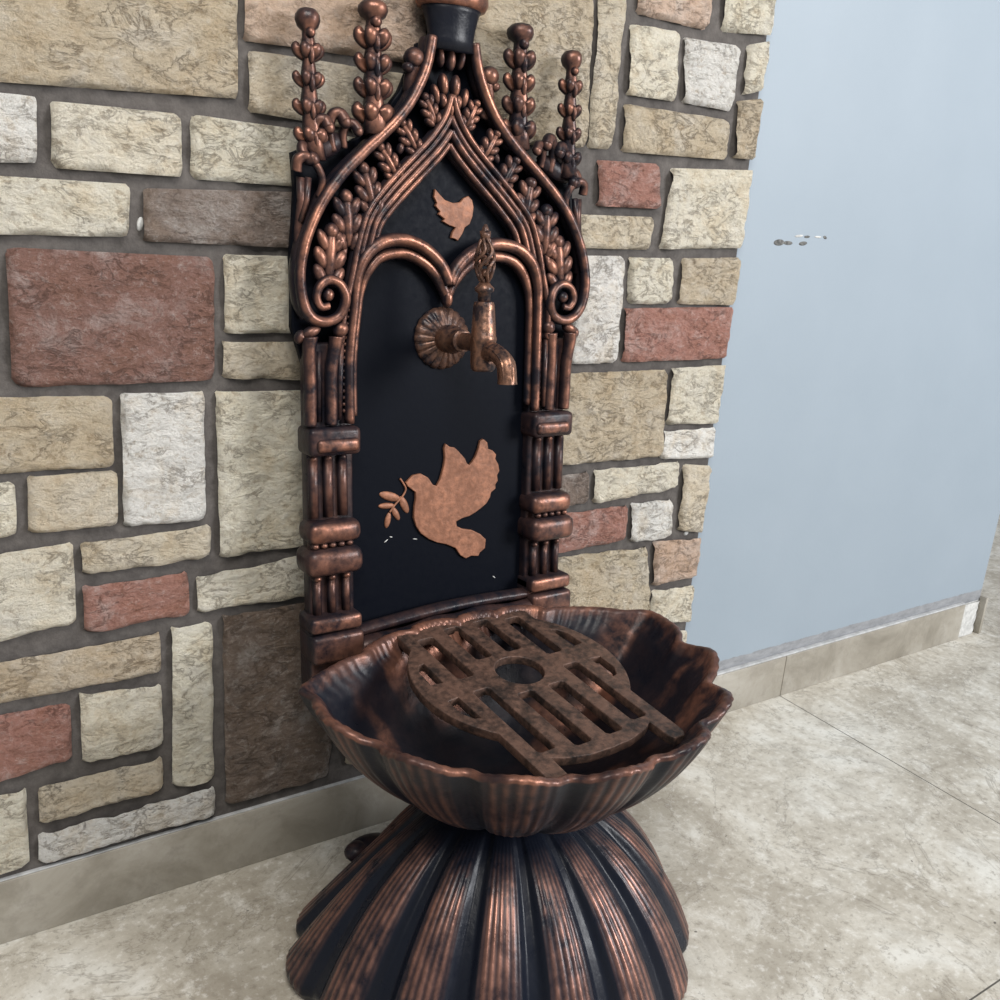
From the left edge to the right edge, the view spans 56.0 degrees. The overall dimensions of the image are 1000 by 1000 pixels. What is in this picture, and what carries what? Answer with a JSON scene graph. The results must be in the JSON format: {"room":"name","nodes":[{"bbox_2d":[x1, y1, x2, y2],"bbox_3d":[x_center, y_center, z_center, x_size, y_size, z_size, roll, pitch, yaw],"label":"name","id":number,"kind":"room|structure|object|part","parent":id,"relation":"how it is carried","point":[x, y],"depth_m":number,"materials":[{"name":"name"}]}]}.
{"room":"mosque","nodes":[
{"label":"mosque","id":0,"kind":"room"},
{"bbox_2d":[0,0,999,877],"bbox_3d":[-0.442,-0.747,0.932,3.821,2.600,0.240,-7,21,-32],"label":"wall","id":1,"kind":"structure","parent":0,"point":[152,581],"depth_m":1.26,"materials":[{"name":"stone"}]},
{"bbox_2d":[0,595,988,943],"bbox_3d":[-0.517,0.449,1.301,3.831,0.094,0.216,-7,21,-32],"label":"baseboard","id":2,"kind":"structure","parent":1,"relation":"attached to","point":[39,899],"depth_m":1.31,"materials":[{"name":"beige tile"}]},
{"bbox_2d":[0,515,999,999],"bbox_3d":[0.760,0.409,1.972,7.100,0.060,7.100,-7,21,-32],"label":"floor","id":3,"kind":"structure","parent":0,"point":[838,838],"depth_m":1.36,"materials":[{"name":"tile"}]},
{"bbox_2d":[285,0,733,999],"bbox_3d":[0.029,-0.007,1.052,0.528,1.182,0.515,-9,22,-36],"label":"fountain","id":4,"kind":"object","parent":3,"relation":"on","point":[439,271],"depth_m":1.12,"materials":[{"name":"orange metal"}]},
{"bbox_3d":[-0.124,-0.208,1.135,0.148,0.221,0.035,-9,22,-36],"label":"arch moulding","id":5,"kind":"part","parent":4,"relation":"part of","materials":[{"name":"orange metal"}]},
{"bbox_3d":[-0.073,-0.162,1.202,0.405,0.771,0.073,-7,21,-32],"label":"panel","id":6,"kind":"part","parent":4,"relation":"part of","materials":[{"name":"black paint"}]},
{"bbox_3d":[-0.074,0.174,1.259,0.266,0.082,0.049,-7,21,-32],"label":"sill","id":7,"kind":"part","parent":4,"relation":"part of","materials":[{"name":"orange metal"}]},
{"bbox_2d":[414,224,516,384],"bbox_3d":[-0.027,-0.230,1.103,0.078,0.181,0.175,-7,21,-32],"label":"tap","id":8,"kind":"object","parent":4,"relation":"on","point":[455,337],"depth_m":1.15,"materials":[{"name":"brown metal"}]},
{"bbox_3d":[-0.010,-0.221,1.203,0.147,0.221,0.038,-7,21,-32],"label":"arch moulding","id":9,"kind":"part","parent":4,"relation":"part of","materials":[{"name":"orange metal"}]},
{"bbox_2d":[298,605,733,836],"bbox_3d":[0.045,0.289,1.097,0.513,0.186,0.385,-7,21,-32],"label":"basin","id":10,"kind":"object","parent":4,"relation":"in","point":[464,784],"depth_m":1.11,"materials":[{"name":"orange metal"}]},
{"bbox_3d":[0.037,0.216,1.102,0.266,0.040,0.322,-9,21,-35],"label":"drain grate","id":11,"kind":"part","parent":4,"relation":"part of","materials":[{"name":"brown metal"}]}
]}

